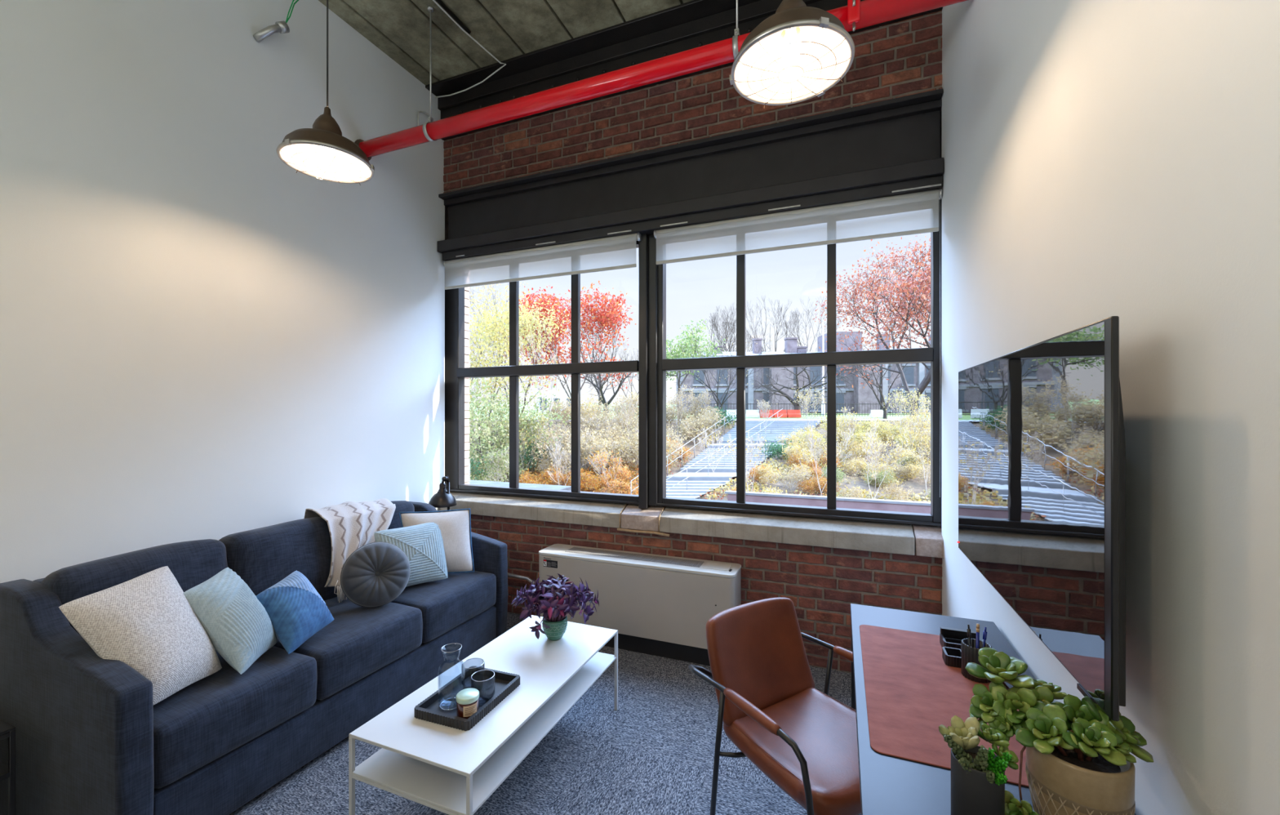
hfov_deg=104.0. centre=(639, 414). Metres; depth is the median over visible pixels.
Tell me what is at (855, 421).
shrub
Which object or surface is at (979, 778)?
succulent pot
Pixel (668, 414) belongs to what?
shrub
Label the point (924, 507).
wall
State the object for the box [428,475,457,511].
reading lamp
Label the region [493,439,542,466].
shrub
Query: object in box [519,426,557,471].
evergreen shrub
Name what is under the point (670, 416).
shrub
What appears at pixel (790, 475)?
shrub
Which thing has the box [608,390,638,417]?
shrub
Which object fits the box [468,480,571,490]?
canopy roof
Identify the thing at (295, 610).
pillow
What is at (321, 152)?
pendant lamp
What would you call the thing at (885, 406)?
bare tree
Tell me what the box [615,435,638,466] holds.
shrub
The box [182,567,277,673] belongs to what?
pillow
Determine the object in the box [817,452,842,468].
shrub
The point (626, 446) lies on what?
shrub
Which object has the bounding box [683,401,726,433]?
shrub
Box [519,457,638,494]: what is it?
groundcover
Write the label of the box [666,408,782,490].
handrail
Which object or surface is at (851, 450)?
shrub
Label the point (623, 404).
shrub
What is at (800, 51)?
pendant lamp
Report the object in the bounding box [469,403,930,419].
lawn
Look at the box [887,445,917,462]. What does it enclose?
shrub
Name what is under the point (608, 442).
shrub
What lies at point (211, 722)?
seat cushion
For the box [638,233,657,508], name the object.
trim
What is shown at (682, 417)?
shrub
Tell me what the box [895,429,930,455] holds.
shrub
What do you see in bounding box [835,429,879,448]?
shrub
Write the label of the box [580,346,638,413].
bare tree
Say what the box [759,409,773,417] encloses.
barrier
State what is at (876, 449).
shrub
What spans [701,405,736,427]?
evergreen shrub
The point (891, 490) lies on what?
shrub
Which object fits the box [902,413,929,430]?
shrub
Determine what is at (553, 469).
shrub
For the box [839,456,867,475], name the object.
shrub
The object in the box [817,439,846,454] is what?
shrub
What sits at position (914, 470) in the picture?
shrub
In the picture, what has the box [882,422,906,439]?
shrub
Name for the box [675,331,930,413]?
stone building
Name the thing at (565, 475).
shrub
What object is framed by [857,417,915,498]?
sapling
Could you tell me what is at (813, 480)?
shrub
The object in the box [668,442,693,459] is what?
shrub
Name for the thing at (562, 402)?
shrub
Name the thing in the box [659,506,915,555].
sill
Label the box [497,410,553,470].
sapling
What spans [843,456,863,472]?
shrub
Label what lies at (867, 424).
shrub
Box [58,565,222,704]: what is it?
pillow
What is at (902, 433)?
shrub
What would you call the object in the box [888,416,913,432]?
shrub
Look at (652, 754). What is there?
floor
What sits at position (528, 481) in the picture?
shrub
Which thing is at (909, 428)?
shrub
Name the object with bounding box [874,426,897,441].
shrub
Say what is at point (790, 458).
shrub
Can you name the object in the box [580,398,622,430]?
shrub
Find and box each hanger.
[422,5,437,142]
[732,0,739,59]
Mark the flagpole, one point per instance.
(823, 370)
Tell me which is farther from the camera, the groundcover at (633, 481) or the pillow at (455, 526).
the groundcover at (633, 481)
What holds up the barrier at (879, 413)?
on the lawn at (819, 416)
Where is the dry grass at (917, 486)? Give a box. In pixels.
[469,419,930,501]
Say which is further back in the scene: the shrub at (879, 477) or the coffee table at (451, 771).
the shrub at (879, 477)
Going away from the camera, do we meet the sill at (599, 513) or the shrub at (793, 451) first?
the sill at (599, 513)
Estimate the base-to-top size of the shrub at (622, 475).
1.060 m
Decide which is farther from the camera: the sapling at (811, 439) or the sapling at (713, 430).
the sapling at (713, 430)
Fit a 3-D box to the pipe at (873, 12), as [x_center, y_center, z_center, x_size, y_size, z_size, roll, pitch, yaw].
[-0.234,-1.703,2.603,3.363,0.128,0.128,0,0,22]
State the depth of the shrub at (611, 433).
25.26 m
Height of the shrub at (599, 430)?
1.995 m
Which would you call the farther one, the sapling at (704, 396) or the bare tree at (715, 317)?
the bare tree at (715, 317)
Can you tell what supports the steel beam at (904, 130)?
attached to the wall at (903, 58)
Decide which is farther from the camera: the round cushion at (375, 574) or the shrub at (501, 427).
the shrub at (501, 427)
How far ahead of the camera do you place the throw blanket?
2.76 m
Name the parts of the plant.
pot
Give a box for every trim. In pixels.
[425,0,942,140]
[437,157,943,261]
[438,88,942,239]
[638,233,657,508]
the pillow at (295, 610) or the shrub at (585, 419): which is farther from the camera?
the shrub at (585, 419)
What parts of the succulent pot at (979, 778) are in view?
pot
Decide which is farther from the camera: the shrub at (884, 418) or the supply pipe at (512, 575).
the shrub at (884, 418)
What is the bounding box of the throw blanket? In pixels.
[303,497,395,602]
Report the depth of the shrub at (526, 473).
20.99 m
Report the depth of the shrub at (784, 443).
24.45 m
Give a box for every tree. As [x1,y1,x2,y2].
[468,284,568,417]
[468,302,567,454]
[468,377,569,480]
[469,281,528,389]
[493,319,571,462]
[496,280,635,399]
[580,311,621,413]
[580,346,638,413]
[598,341,638,403]
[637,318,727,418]
[678,327,771,409]
[702,306,736,351]
[710,303,765,351]
[745,295,804,351]
[750,350,854,417]
[778,297,840,351]
[813,233,930,417]
[835,342,915,418]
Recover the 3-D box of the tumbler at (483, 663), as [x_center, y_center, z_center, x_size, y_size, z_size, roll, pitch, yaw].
[-0.646,1.009,1.934,0.084,0.097,0.084,0,0,18]
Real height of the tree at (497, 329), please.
8.089 m
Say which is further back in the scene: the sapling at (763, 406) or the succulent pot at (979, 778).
the sapling at (763, 406)
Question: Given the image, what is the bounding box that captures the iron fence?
[686,402,929,416]
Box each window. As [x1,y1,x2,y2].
[444,240,638,504]
[656,199,941,526]
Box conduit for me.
[435,0,471,34]
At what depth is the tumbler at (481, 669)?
1.83 m
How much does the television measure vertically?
0.654 m
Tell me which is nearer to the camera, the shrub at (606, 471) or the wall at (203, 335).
the wall at (203, 335)
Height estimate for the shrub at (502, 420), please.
2.189 m
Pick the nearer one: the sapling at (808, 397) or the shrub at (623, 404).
the shrub at (623, 404)
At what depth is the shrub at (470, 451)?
20.35 m
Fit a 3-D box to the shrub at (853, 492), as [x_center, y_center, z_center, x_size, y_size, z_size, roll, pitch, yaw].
[8.166,3.136,19.143,1.103,0.891,1.252,0,0,-8]
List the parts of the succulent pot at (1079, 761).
pot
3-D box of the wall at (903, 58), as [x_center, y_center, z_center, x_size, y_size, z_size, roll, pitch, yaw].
[0.101,-0.545,3.348,4.700,4.200,0.209,0,0,22]
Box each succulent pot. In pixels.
[938,715,1018,814]
[964,646,1153,814]
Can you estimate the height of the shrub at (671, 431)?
1.387 m
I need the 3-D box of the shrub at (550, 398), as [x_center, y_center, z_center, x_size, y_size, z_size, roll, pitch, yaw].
[-5.681,-0.271,33.482,2.547,1.614,2.167,0,0,14]
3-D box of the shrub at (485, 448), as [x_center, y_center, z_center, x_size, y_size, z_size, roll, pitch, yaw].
[-6.633,2.176,22.284,2.019,1.540,2.078,0,0,4]
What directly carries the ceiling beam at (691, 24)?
attached to the wall at (903, 58)
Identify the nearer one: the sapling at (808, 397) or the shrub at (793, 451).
the shrub at (793, 451)
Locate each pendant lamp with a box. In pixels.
[276,0,374,184]
[729,0,854,107]
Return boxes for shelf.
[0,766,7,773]
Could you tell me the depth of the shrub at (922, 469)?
21.05 m
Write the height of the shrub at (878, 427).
1.302 m
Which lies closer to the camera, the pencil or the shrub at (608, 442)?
the pencil
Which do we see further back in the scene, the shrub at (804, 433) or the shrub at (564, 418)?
the shrub at (564, 418)
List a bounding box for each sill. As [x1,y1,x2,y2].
[440,490,628,527]
[617,503,669,536]
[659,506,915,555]
[911,524,943,558]
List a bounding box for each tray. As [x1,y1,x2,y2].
[413,665,519,730]
[939,631,960,648]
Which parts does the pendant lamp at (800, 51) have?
bulb, lamp shade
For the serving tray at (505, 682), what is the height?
0.032 m
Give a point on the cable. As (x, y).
(434, 1)
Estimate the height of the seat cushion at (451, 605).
0.253 m
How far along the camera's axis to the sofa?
1.83 m
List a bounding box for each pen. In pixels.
[966,623,971,645]
[982,626,986,647]
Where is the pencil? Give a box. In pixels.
[975,622,979,648]
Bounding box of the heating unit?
[538,543,741,665]
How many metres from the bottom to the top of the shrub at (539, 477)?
1.075 m
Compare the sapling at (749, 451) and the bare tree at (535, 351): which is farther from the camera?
the bare tree at (535, 351)
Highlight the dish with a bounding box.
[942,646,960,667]
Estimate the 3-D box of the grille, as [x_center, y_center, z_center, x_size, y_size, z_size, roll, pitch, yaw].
[-0.049,0.901,3.175,0.910,0.004,0.120,0,0,22]
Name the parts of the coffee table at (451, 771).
leg, leg, leg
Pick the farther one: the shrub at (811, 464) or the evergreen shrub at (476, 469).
the shrub at (811, 464)
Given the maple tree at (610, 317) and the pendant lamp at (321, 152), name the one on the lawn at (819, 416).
the maple tree at (610, 317)
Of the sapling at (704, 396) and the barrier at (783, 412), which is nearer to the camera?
the sapling at (704, 396)
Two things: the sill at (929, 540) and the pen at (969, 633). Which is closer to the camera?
the pen at (969, 633)
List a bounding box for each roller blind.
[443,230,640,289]
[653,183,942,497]
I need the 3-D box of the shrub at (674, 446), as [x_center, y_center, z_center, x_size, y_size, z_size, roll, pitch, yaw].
[1.296,1.759,24.667,2.078,1.486,1.958,0,0,15]
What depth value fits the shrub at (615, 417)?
29.07 m
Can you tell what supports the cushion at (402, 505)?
on the sofa
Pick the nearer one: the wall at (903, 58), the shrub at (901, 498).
the wall at (903, 58)
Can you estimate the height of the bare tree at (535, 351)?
6.685 m
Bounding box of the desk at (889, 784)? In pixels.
[850,603,1136,814]
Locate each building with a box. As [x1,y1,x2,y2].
[535,389,586,411]
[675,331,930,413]
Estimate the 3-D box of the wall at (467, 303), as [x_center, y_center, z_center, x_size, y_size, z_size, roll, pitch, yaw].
[0.199,-0.895,3.459,4.600,3.500,0.150,0,0,22]
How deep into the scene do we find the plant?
2.33 m
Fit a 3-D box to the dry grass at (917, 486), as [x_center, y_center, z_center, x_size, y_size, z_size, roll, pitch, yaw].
[2.000,2.534,22.500,72.000,4.317,27.000,0,0,0]
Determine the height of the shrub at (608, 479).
0.731 m
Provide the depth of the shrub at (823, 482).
20.19 m
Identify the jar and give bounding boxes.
[456,687,479,718]
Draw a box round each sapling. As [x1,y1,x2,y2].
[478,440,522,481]
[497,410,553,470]
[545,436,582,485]
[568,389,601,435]
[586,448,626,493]
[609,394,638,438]
[666,383,696,435]
[688,388,715,417]
[696,425,734,475]
[723,432,770,491]
[756,399,777,433]
[791,385,826,428]
[791,419,857,495]
[835,405,859,457]
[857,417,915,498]
[883,386,930,448]
[902,399,930,495]
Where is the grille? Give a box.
[564,546,704,567]
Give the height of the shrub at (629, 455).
2.414 m
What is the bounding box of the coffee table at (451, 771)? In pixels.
[348,614,617,814]
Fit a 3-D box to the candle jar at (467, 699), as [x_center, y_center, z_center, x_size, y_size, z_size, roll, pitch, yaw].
[-0.604,1.018,1.752,0.077,0.082,0.077,0,0,16]
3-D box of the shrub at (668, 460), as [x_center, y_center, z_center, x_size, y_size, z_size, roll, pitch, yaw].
[1.005,2.277,23.602,1.247,1.037,1.186,0,0,-14]
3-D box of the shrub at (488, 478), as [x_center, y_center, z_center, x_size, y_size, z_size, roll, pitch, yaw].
[-5.934,2.793,19.648,1.572,1.199,1.618,0,0,-19]
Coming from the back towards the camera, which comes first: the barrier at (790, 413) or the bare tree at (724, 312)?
the bare tree at (724, 312)
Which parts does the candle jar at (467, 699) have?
lid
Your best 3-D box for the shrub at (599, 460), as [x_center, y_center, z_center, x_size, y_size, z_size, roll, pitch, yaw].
[-1.399,2.328,19.844,1.598,2.076,1.434,0,0,-33]
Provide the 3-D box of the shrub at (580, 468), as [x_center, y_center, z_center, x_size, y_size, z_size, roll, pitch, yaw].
[-2.340,2.748,20.473,1.416,1.067,1.452,0,0,16]
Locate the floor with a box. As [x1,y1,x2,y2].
[0,612,861,814]
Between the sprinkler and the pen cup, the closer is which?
the pen cup
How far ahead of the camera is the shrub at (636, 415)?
30.15 m
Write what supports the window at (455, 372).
in the wall at (903, 58)
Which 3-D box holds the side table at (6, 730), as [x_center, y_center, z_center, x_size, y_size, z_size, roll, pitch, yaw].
[-2.251,1.205,1.374,0.520,0.500,0.540,0,0,22]
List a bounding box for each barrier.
[725,409,736,417]
[745,409,759,417]
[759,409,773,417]
[773,409,786,417]
[786,409,800,417]
[869,409,883,417]
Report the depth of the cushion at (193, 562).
1.95 m
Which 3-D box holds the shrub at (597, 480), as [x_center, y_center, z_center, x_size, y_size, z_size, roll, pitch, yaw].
[-1.951,2.942,20.393,0.889,0.670,0.911,0,0,13]
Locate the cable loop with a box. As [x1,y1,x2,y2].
[417,111,430,125]
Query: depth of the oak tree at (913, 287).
33.61 m
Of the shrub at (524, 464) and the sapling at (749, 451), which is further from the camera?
the shrub at (524, 464)
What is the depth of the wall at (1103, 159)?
0.84 m
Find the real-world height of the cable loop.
0.182 m
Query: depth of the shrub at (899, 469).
21.79 m
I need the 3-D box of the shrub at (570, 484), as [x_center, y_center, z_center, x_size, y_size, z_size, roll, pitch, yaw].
[-2.456,2.800,20.242,1.476,1.112,1.513,0,0,41]
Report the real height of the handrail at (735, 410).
3.936 m
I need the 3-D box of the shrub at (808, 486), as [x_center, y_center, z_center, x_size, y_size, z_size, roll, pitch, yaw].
[6.813,2.969,20.359,0.822,0.816,0.960,0,0,-29]
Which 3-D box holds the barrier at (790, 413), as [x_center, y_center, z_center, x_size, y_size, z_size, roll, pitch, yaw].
[12.300,-0.059,40.000,1.020,0.620,0.500,0,0,0]
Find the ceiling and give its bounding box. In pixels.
[318,0,693,85]
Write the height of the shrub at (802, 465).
0.847 m
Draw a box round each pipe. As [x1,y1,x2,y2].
[354,0,968,160]
[507,572,537,606]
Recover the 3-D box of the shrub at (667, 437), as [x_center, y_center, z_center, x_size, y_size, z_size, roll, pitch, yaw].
[1.643,1.631,25.686,1.421,1.182,1.352,0,0,-14]
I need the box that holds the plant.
[511,573,599,639]
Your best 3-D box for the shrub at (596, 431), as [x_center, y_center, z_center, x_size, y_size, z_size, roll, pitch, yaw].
[-2.753,1.543,23.077,3.037,2.263,3.570,0,0,-43]
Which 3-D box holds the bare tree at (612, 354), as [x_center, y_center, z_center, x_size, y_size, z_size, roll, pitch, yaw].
[-4.457,-6.008,50.423,5.166,12.011,5.646,0,0,1]
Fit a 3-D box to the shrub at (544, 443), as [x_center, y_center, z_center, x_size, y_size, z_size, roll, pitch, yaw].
[-3.994,1.543,23.032,3.152,2.348,3.706,0,0,-41]
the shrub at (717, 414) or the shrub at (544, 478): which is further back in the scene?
the shrub at (717, 414)
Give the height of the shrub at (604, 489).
1.033 m
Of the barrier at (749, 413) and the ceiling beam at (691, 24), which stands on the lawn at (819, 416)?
the barrier at (749, 413)
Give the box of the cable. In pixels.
[432,0,506,97]
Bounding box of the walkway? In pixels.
[666,420,820,498]
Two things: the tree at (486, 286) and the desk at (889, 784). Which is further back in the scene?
the tree at (486, 286)
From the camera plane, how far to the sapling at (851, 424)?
24.87 m
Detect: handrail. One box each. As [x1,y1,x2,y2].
[631,409,736,493]
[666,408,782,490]
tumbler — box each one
[461,657,484,688]
[471,669,494,706]
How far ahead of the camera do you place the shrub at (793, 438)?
25.44 m
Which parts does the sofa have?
frame, armrest, frame, armrest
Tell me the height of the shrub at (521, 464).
1.566 m
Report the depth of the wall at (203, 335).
2.40 m
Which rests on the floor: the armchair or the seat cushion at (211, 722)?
the armchair
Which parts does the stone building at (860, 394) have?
cornice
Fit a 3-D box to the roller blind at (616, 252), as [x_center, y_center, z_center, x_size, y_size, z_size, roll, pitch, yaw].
[-0.757,-1.079,3.568,1.625,0.239,0.073,0,0,22]
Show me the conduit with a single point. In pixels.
(440, 2)
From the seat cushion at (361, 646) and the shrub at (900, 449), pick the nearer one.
the seat cushion at (361, 646)
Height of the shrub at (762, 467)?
1.030 m
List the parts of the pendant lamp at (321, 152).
lamp shade, cord, bulb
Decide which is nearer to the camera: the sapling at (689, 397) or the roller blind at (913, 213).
the roller blind at (913, 213)
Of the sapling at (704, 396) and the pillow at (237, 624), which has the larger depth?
the sapling at (704, 396)
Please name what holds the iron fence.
on the lawn at (819, 416)
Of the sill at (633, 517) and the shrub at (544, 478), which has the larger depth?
the shrub at (544, 478)
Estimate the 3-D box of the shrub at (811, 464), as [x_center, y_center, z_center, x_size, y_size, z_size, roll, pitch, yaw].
[8.099,2.370,23.393,0.643,0.639,0.752,0,0,-43]
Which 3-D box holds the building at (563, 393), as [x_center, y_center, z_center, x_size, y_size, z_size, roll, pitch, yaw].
[-9.750,-0.745,62.980,5.500,4.400,6.040,0,0,0]
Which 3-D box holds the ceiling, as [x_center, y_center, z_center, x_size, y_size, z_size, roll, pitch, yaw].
[-0.956,-2.500,0.706,4.100,0.100,6.000,0,0,22]
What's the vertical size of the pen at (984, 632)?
0.127 m
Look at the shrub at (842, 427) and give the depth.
27.49 m
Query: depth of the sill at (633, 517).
3.25 m
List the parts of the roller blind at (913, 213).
blind chain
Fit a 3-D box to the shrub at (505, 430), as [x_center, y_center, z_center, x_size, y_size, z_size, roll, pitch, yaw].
[-6.424,1.404,24.366,2.808,2.080,2.728,0,0,-20]
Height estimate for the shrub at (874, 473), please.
0.617 m
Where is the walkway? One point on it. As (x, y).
(700, 482)
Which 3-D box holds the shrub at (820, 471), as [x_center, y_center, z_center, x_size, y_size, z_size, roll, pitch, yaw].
[7.697,2.606,22.058,1.011,0.859,0.864,0,0,-3]
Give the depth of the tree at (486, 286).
32.80 m
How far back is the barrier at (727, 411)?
39.92 m
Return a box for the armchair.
[688,596,861,814]
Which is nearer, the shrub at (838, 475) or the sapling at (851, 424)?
the shrub at (838, 475)
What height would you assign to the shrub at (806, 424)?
1.022 m
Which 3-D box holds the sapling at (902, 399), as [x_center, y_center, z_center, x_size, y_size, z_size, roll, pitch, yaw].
[13.463,0.536,25.068,2.216,3.739,2.846,0,0,2]
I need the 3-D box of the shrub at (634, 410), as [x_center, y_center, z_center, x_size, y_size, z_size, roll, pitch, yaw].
[-1.006,0.363,31.076,1.872,1.395,2.200,0,0,18]
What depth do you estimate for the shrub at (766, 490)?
18.79 m
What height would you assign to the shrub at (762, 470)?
0.980 m
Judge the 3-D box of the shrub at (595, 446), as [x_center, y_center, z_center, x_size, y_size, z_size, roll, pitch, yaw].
[-1.839,1.877,22.455,2.756,1.747,2.344,0,0,14]
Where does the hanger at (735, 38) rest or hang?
hanging from the ceiling
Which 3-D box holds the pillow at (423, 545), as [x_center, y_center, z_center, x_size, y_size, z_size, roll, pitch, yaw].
[-1.297,0.808,2.890,0.209,0.306,0.404,0,0,42]
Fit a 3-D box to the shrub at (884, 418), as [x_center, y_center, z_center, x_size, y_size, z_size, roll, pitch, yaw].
[14.445,0.712,30.307,1.636,1.143,1.616,0,0,29]
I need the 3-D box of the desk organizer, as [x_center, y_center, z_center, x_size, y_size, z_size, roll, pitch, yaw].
[0.958,0.679,1.493,0.099,0.046,0.083,0,0,22]
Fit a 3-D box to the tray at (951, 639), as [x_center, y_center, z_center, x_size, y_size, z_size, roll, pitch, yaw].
[0.958,0.687,1.493,0.099,0.030,0.083,0,0,22]
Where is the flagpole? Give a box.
[821,320,825,415]
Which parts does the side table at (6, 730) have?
rail, rail, leg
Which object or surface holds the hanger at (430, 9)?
hanging from the ceiling
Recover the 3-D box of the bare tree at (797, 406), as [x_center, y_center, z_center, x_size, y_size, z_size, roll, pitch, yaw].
[12.944,-2.423,40.602,9.075,5.419,6.370,0,0,26]
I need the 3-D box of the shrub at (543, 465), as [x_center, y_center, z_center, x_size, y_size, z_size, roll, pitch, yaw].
[-3.591,2.139,22.242,2.393,1.516,2.035,0,0,17]
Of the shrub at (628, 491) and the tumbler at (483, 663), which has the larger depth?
the shrub at (628, 491)
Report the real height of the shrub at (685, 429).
1.926 m
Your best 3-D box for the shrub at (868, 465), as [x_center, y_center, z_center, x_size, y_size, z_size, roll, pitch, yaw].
[10.530,2.575,22.800,0.963,0.622,0.625,0,0,25]
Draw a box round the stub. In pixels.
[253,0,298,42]
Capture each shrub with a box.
[468,442,496,480]
[469,451,502,479]
[473,448,493,478]
[474,473,506,480]
[477,430,530,453]
[478,419,533,457]
[484,448,529,481]
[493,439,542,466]
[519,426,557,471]
[519,452,538,473]
[519,467,542,483]
[519,472,534,483]
[525,422,586,470]
[533,445,582,475]
[535,471,557,484]
[536,477,551,484]
[537,463,566,485]
[540,396,571,423]
[540,398,570,421]
[546,419,582,446]
[554,427,608,467]
[556,406,588,424]
[561,470,571,485]
[564,423,623,462]
[565,473,599,491]
[566,467,601,492]
[568,468,598,490]
[569,408,629,442]
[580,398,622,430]
[580,436,627,473]
[581,432,634,471]
[582,412,610,431]
[585,426,629,450]
[587,480,603,490]
[595,406,637,436]
[595,471,614,488]
[598,474,632,493]
[600,476,618,490]
[602,462,635,483]
[604,440,638,467]
[605,478,635,494]
[607,409,636,428]
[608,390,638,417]
[608,421,686,469]
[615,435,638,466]
[617,391,638,416]
[620,413,638,430]
[621,416,638,437]
[666,396,678,422]
[666,406,677,425]
[666,421,677,439]
[666,426,691,444]
[666,435,684,461]
[666,436,684,449]
[666,453,674,466]
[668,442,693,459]
[671,404,702,430]
[675,412,715,444]
[676,408,724,441]
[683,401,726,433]
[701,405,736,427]
[746,462,771,483]
[751,463,782,485]
[760,438,799,459]
[761,484,782,493]
[770,465,813,490]
[776,431,810,452]
[782,441,818,466]
[782,443,808,457]
[785,453,810,472]
[789,425,825,448]
[789,462,815,479]
[790,424,817,437]
[795,478,817,495]
[805,457,820,468]
[805,466,822,479]
[808,475,822,489]
[812,475,841,493]
[815,442,847,462]
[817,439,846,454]
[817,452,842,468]
[819,413,858,437]
[820,426,853,444]
[821,463,845,485]
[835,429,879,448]
[835,484,866,497]
[837,438,871,459]
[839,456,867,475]
[842,421,871,435]
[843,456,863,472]
[853,426,883,443]
[853,437,888,462]
[856,414,888,432]
[857,421,891,438]
[857,458,897,480]
[860,465,871,475]
[863,472,879,485]
[864,468,897,487]
[868,470,897,488]
[871,417,893,429]
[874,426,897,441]
[878,480,913,500]
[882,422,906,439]
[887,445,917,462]
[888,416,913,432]
[888,430,919,448]
[889,461,915,478]
[891,493,915,501]
[893,448,929,467]
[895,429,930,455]
[896,453,927,472]
[901,461,923,479]
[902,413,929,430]
[902,427,928,444]
[914,464,930,484]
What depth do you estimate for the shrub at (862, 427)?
27.02 m
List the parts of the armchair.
leg, frame, backrest, seat, frame, leg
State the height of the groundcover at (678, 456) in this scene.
2.079 m
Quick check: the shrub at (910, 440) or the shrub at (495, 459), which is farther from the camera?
the shrub at (910, 440)
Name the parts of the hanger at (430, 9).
threaded rod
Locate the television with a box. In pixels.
[957,315,1125,720]
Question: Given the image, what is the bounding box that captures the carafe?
[438,642,465,711]
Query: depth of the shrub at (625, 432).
28.07 m
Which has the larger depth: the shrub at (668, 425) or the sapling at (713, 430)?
the shrub at (668, 425)
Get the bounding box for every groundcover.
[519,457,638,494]
[667,456,826,500]
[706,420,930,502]
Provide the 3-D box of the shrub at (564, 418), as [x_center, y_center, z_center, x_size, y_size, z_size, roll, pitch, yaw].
[-3.980,0.063,32.066,2.328,1.476,1.981,0,0,-39]
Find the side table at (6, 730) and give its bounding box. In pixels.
[0,719,15,814]
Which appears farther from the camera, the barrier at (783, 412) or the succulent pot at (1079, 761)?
the barrier at (783, 412)
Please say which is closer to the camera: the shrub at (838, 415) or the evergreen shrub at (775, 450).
the evergreen shrub at (775, 450)
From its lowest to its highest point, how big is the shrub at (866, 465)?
1.136 m
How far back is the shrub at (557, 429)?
26.41 m
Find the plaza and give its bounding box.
[605,418,929,420]
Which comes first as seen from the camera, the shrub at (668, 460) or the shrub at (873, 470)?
the shrub at (873, 470)
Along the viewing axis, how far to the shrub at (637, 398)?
32.90 m
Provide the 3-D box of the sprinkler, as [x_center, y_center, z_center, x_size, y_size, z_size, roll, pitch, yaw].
[0.896,-1.687,2.093,0.050,0.158,0.028,0,0,22]
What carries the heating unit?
on the floor
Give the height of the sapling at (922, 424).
3.975 m
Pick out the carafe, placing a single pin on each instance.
(442, 701)
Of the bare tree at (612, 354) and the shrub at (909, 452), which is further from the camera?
the bare tree at (612, 354)
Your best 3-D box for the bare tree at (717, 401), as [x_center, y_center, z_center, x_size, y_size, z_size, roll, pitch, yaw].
[6.149,-3.066,37.197,7.240,6.930,7.031,0,0,-14]
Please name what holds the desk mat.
on the desk at (889, 784)
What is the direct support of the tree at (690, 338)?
on the lawn at (819, 416)
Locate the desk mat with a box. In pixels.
[859,624,1028,786]
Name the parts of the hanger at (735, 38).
threaded rod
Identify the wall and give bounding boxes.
[0,0,444,582]
[443,10,942,672]
[446,111,941,492]
[724,490,930,513]
[941,0,1279,814]
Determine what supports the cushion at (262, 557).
on the sofa
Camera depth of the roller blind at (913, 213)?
2.87 m
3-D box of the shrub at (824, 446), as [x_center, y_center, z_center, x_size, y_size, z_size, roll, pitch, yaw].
[9.028,1.899,24.168,1.627,1.158,1.435,0,0,40]
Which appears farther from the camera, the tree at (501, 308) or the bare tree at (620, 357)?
the bare tree at (620, 357)
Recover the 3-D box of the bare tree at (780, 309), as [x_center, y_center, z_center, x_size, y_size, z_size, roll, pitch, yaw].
[18.018,-8.306,65.445,7.634,15.603,12.470,0,0,-12]
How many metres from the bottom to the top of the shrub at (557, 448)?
2.602 m
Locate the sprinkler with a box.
[847,0,860,31]
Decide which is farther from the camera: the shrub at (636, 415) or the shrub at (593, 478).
the shrub at (636, 415)
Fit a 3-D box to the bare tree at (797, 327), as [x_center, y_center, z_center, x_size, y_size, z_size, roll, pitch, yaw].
[22.256,-8.403,65.082,7.983,15.799,10.482,0,0,22]
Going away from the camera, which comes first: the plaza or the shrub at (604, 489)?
the shrub at (604, 489)
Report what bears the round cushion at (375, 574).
on the sofa
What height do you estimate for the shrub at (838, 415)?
1.658 m
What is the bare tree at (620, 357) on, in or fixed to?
on the lawn at (819, 416)
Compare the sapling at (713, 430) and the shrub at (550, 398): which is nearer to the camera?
the sapling at (713, 430)
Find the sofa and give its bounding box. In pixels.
[0,499,507,814]
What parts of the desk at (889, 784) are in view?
leg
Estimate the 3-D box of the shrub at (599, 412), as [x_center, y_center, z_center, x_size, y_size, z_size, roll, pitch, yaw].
[-2.615,0.589,30.314,1.970,1.467,2.315,0,0,-6]
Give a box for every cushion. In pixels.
[40,539,228,635]
[153,645,316,788]
[218,515,341,599]
[273,594,422,699]
[340,541,410,607]
[387,499,414,528]
[390,569,496,642]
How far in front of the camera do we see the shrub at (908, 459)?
22.58 m
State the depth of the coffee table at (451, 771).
1.74 m
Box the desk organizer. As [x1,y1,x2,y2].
[939,626,976,648]
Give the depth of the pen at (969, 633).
1.35 m
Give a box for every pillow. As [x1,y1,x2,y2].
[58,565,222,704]
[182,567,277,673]
[256,569,333,653]
[373,522,447,586]
[398,508,474,573]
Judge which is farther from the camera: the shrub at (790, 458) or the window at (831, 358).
the shrub at (790, 458)
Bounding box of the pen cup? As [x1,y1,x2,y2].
[960,637,991,682]

